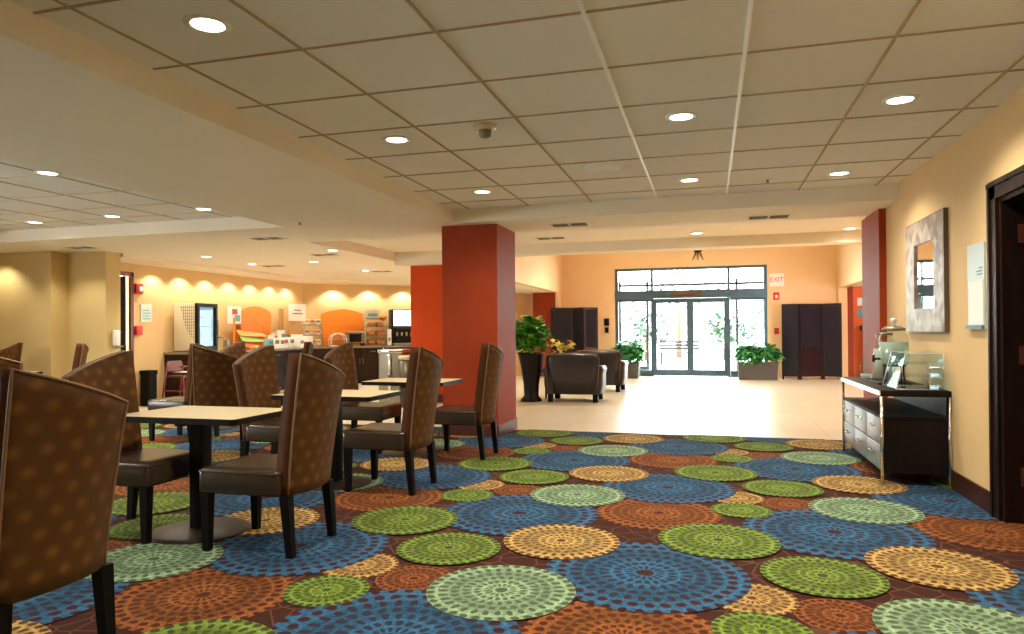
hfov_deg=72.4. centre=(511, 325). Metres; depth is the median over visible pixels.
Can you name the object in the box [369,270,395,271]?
ceiling vent
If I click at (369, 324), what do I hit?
bread loaf
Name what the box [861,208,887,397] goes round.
pilaster
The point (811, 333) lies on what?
folding screen
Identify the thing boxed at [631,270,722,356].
tree
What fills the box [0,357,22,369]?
dining chair
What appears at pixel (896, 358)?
dispenser
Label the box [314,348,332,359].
base cabinet
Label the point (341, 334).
case
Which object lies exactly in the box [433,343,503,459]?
dining chair
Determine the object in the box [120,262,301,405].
wall
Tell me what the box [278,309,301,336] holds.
stand
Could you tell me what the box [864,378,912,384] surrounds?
tray
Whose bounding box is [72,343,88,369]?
dining chair
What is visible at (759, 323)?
shrub
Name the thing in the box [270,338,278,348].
carton
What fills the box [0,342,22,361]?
dining chair
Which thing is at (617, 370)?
armchair
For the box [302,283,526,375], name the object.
wall
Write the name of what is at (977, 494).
baseboard
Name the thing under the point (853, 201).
beam
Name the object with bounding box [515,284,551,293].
ceiling
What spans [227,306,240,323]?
menu sign
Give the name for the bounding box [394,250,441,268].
bulkhead
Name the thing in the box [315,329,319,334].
packet
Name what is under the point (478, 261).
column
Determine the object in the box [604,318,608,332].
intercom
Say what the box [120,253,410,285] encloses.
trim
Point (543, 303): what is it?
column
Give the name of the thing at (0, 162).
grid
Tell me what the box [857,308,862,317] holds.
notice
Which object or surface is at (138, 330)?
station
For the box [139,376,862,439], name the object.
floor
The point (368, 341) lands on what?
bread loaf
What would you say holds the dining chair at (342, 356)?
on the floor at (554, 531)
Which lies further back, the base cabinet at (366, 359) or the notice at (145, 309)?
the base cabinet at (366, 359)
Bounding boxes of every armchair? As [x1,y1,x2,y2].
[543,353,606,402]
[575,349,628,391]
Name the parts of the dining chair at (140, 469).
backrest, leg, leg, seat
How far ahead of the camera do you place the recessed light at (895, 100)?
4.39 m
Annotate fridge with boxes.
[174,303,218,350]
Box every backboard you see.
[240,306,270,338]
[321,309,363,345]
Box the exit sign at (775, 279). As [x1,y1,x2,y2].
[769,273,783,286]
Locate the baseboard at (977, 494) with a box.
[931,470,989,513]
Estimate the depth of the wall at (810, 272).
18.72 m
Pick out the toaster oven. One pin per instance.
(352, 337)
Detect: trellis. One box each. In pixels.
[629,310,649,359]
[743,308,763,343]
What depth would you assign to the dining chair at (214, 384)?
6.95 m
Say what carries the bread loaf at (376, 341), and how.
on the display rack
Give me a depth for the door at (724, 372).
18.77 m
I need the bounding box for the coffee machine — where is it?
[389,309,410,345]
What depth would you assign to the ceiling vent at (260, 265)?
13.38 m
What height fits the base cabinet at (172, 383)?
0.880 m
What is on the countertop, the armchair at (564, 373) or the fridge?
the fridge
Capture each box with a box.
[291,335,302,347]
[303,336,312,342]
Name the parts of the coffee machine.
lit panel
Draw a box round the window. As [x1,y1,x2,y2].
[615,265,767,376]
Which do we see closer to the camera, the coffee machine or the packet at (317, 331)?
the packet at (317, 331)
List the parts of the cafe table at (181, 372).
plate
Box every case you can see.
[328,333,346,346]
[882,351,943,389]
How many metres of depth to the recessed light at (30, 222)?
8.95 m
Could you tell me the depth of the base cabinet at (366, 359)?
17.33 m
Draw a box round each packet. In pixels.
[310,319,314,324]
[310,329,314,334]
[315,319,319,324]
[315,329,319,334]
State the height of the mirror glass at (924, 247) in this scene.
0.570 m
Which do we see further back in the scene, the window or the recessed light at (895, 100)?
the window
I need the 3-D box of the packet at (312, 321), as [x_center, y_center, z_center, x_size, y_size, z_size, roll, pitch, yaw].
[-4.835,-0.091,16.941,0.110,0.130,0.103,0,-1,-26]
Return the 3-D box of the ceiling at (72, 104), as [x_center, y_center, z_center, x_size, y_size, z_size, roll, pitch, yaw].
[-4.420,-1.318,10.346,8.300,0.300,23.500,-1,0,16]
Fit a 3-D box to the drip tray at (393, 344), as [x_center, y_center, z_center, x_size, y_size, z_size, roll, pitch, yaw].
[-2.712,0.471,17.884,0.660,0.060,0.200,0,-1,-26]
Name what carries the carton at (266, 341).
on the countertop
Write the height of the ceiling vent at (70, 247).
0.008 m
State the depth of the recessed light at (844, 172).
6.46 m
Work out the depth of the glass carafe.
6.71 m
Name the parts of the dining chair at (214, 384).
backrest, leg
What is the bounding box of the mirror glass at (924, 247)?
[916,239,933,308]
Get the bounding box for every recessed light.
[25,221,43,223]
[33,170,61,175]
[102,215,121,217]
[183,14,231,34]
[194,207,211,210]
[382,135,410,143]
[472,189,491,193]
[665,111,696,121]
[678,177,700,182]
[689,232,703,234]
[827,170,851,175]
[842,227,857,229]
[881,94,919,105]
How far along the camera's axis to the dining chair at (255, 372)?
6.09 m
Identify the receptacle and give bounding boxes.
[377,349,409,402]
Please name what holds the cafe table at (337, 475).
on the floor at (554, 531)
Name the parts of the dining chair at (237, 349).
backrest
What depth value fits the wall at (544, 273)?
17.50 m
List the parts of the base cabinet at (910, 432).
leg, drawer, drawer, trim, drawer, drawer, drawer, drawer, leg, panel, leg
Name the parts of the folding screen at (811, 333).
panel, panel, panel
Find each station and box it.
[134,326,142,334]
[774,328,778,333]
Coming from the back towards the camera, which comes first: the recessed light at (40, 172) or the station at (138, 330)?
the station at (138, 330)
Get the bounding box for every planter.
[515,315,552,401]
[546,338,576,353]
[610,339,646,378]
[729,342,784,379]
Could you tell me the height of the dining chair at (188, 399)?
1.147 m
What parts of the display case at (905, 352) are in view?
edge trim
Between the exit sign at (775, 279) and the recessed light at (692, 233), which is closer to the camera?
the recessed light at (692, 233)
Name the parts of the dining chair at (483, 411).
leg, seat, leg, backrest, leg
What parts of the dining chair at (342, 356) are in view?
backrest, leg, seat, leg, leg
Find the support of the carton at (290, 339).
on the countertop
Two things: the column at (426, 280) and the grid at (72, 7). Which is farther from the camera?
the column at (426, 280)
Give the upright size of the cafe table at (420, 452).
0.752 m
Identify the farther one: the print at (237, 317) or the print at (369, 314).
the print at (369, 314)
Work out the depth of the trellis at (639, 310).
22.82 m
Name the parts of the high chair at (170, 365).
leg, backrest, seat, leg, leg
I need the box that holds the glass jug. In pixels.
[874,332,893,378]
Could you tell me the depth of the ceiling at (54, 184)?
7.76 m
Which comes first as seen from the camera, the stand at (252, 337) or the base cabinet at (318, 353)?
the stand at (252, 337)
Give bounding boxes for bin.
[398,355,409,407]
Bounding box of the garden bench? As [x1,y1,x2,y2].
[658,341,699,364]
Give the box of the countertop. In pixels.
[163,345,410,354]
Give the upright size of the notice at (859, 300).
0.200 m
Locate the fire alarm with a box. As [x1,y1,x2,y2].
[134,283,142,293]
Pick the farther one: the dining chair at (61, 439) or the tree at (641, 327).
the tree at (641, 327)
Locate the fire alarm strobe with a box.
[773,292,778,299]
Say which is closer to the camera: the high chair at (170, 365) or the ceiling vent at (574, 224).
the ceiling vent at (574, 224)
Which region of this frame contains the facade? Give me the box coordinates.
[621,297,763,350]
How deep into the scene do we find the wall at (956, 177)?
5.32 m
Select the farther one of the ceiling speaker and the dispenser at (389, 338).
the dispenser at (389, 338)
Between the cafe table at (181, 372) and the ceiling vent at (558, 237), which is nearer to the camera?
the cafe table at (181, 372)
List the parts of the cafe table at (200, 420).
plate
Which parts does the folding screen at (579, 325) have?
panel, panel, panel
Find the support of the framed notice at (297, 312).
on the stand at (293, 327)
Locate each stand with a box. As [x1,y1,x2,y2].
[233,318,266,348]
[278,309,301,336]
[881,364,907,382]
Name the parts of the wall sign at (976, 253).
rail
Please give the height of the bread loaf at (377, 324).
0.110 m
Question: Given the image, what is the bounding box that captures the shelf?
[843,397,947,419]
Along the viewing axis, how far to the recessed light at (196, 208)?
8.10 m
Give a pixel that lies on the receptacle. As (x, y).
(388, 358)
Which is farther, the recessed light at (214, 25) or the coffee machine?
the coffee machine
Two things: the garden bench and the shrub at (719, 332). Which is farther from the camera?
the shrub at (719, 332)
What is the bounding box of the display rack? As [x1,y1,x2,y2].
[364,310,386,345]
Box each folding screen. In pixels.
[551,307,597,352]
[781,303,841,379]
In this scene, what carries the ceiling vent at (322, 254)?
in the ceiling at (72, 104)
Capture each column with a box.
[411,265,442,401]
[442,224,516,436]
[533,293,555,375]
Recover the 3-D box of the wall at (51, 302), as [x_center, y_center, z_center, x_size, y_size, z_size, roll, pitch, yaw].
[-7.344,0.129,11.094,2.240,2.540,0.570,-1,0,16]
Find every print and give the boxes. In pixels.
[235,315,239,320]
[368,313,377,316]
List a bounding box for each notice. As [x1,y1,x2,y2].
[140,304,151,321]
[288,304,305,320]
[857,298,861,305]
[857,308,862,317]
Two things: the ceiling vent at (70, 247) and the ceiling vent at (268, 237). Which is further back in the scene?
the ceiling vent at (70, 247)
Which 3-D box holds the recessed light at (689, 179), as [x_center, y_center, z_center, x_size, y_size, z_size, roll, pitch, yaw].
[1.704,-1.396,6.718,0.212,0.012,0.212,-1,0,16]
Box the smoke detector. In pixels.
[473,122,496,138]
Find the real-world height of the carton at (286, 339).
0.236 m
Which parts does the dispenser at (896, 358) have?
knob, lid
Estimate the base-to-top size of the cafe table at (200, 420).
0.752 m
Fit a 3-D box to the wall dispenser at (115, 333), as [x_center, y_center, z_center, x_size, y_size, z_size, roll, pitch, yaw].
[-6.177,0.214,10.936,0.090,0.290,0.100,-1,0,16]
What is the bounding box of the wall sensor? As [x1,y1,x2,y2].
[692,250,703,259]
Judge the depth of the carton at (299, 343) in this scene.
15.99 m
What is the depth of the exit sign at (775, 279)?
18.26 m
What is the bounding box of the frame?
[619,278,762,370]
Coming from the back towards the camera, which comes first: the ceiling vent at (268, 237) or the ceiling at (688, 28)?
the ceiling vent at (268, 237)
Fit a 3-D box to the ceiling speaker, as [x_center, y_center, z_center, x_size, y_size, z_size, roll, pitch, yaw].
[0.812,-1.389,6.170,0.350,0.022,0.350,-1,0,16]
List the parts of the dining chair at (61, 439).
leg, leg, leg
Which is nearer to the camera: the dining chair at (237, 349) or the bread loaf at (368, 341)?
the dining chair at (237, 349)
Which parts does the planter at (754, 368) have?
pot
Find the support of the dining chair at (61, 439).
on the floor at (554, 531)
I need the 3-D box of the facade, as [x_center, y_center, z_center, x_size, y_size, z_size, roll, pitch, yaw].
[12.021,-0.219,42.640,16.600,3.520,1.000,-1,0,16]
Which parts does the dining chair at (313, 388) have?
leg, seat, leg, leg, backrest, leg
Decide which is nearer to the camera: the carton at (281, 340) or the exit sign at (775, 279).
the carton at (281, 340)
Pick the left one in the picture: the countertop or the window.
the countertop
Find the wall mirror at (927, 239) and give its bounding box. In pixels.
[905,207,949,332]
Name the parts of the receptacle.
corner post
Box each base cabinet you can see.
[165,349,313,397]
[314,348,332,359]
[354,347,410,382]
[841,377,951,488]
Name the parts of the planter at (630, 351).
pot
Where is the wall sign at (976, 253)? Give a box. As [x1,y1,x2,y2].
[966,241,986,328]
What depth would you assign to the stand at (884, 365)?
6.23 m
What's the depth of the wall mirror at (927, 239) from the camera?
5.94 m
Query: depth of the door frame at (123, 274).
12.11 m
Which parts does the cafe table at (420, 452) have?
plate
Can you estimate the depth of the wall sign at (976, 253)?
4.89 m
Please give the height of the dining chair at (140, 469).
1.147 m
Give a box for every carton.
[264,339,272,345]
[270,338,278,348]
[279,338,284,347]
[285,337,293,347]
[285,338,287,347]
[295,339,303,347]
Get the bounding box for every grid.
[0,162,228,229]
[33,0,1023,208]
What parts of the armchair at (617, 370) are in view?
backrest, leg, arm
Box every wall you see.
[0,251,120,377]
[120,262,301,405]
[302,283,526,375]
[515,255,562,307]
[526,245,837,377]
[836,86,1023,520]
[847,286,862,376]
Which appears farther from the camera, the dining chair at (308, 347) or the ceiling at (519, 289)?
the ceiling at (519, 289)
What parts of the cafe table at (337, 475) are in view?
plate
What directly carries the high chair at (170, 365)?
on the floor at (806, 408)
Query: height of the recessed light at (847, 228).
0.012 m
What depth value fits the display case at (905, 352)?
5.79 m
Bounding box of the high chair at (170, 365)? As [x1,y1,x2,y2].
[162,360,186,397]
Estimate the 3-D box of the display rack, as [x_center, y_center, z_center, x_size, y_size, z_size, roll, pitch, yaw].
[-3.421,0.055,17.687,0.586,0.900,0.314,0,-1,-26]
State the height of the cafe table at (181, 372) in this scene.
0.752 m
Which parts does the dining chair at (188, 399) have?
leg, seat, leg, backrest, leg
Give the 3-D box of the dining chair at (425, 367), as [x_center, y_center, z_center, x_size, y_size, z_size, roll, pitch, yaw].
[-0.934,0.735,5.662,0.719,1.147,0.533,-1,0,16]
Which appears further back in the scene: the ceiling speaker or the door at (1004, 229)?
the ceiling speaker
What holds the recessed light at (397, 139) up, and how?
in the ceiling at (688, 28)
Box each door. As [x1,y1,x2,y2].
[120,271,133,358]
[653,298,690,375]
[690,298,727,375]
[985,165,1023,523]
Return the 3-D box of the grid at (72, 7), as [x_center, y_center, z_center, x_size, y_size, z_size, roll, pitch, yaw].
[0.115,-1.423,2.444,4.720,0.008,10.750,-1,0,16]
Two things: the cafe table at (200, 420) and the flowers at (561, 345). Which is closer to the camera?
the cafe table at (200, 420)
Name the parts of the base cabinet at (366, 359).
drawer, door, door, drawer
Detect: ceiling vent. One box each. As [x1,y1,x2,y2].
[60,246,99,249]
[247,236,287,240]
[260,265,287,266]
[307,253,339,255]
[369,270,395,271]
[535,236,567,239]
[548,222,590,227]
[746,214,792,219]
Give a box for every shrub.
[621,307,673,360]
[696,313,749,359]
[732,300,763,343]
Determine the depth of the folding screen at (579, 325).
19.21 m
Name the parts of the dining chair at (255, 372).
leg, seat, leg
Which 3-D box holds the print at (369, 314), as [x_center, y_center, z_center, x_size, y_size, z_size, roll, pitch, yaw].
[-3.536,-0.274,17.778,0.250,0.080,0.002,0,-1,-26]
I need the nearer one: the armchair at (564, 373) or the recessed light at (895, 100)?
the recessed light at (895, 100)
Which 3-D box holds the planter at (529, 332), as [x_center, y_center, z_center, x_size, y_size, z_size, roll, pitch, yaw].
[0.319,0.577,12.675,0.864,1.561,0.902,-1,0,16]
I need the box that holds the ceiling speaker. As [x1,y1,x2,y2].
[584,162,623,172]
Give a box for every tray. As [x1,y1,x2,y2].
[392,343,410,345]
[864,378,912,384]
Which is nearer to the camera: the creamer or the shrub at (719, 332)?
the creamer
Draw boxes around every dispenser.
[112,330,119,348]
[385,329,391,345]
[872,318,908,364]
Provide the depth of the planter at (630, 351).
18.35 m
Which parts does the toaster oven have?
door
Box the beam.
[453,184,897,232]
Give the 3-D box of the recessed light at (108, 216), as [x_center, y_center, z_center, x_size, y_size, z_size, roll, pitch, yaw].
[-4.877,-1.334,8.543,0.212,0.012,0.212,-1,0,16]
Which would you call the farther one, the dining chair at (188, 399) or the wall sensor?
the wall sensor
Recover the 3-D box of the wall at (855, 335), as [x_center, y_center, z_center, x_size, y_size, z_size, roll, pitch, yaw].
[8.622,0.046,12.429,3.150,2.500,10.405,-1,0,16]
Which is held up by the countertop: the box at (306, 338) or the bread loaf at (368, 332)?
the box at (306, 338)
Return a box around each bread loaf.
[367,322,374,326]
[367,331,374,334]
[367,340,374,343]
[375,322,383,326]
[375,331,383,334]
[375,340,383,343]
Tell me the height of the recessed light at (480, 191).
0.012 m
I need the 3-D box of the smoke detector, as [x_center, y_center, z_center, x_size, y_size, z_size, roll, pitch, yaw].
[-0.189,-1.361,4.904,0.170,0.085,0.170,-1,0,16]
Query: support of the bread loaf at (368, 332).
on the display rack
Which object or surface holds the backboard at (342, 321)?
on the countertop
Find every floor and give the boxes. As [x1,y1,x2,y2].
[12,423,1023,633]
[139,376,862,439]
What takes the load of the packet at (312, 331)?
on the display rack
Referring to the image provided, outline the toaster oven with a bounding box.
[345,332,365,345]
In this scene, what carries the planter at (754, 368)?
on the floor at (806, 408)
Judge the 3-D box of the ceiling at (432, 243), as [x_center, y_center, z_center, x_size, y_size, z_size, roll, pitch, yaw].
[1.740,-1.424,10.090,8.800,0.100,2.850,-1,0,16]
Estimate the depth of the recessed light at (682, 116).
4.71 m
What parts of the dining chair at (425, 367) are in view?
leg, seat, leg, leg, backrest, leg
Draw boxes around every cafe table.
[126,406,281,544]
[172,371,237,429]
[270,390,401,490]
[361,378,462,456]
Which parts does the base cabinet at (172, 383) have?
drawer, door, drawer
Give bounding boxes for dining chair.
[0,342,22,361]
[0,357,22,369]
[0,368,128,633]
[61,350,188,543]
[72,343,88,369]
[147,343,218,441]
[192,345,242,439]
[198,353,344,558]
[219,341,280,390]
[232,345,280,456]
[280,342,313,405]
[324,342,401,453]
[342,346,442,495]
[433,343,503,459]
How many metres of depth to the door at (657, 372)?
19.04 m
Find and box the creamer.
[223,340,229,347]
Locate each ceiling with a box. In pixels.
[0,0,457,280]
[0,158,238,230]
[9,0,1023,208]
[347,216,864,251]
[515,230,861,256]
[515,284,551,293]
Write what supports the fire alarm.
attached to the wall at (163, 288)
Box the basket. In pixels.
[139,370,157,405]
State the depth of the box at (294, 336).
16.16 m
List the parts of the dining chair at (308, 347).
backrest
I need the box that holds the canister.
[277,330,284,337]
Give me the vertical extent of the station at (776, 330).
0.160 m
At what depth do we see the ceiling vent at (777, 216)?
7.96 m
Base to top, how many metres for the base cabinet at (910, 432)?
0.765 m
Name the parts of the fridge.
door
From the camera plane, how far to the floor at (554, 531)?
3.92 m
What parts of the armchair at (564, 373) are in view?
arm, leg, backrest, leg, arm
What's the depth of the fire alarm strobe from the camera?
18.27 m
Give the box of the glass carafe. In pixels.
[860,363,872,379]
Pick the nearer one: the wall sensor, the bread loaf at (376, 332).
the bread loaf at (376, 332)
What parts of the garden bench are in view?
leg, seat, backrest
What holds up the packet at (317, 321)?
on the display rack
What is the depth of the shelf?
6.07 m

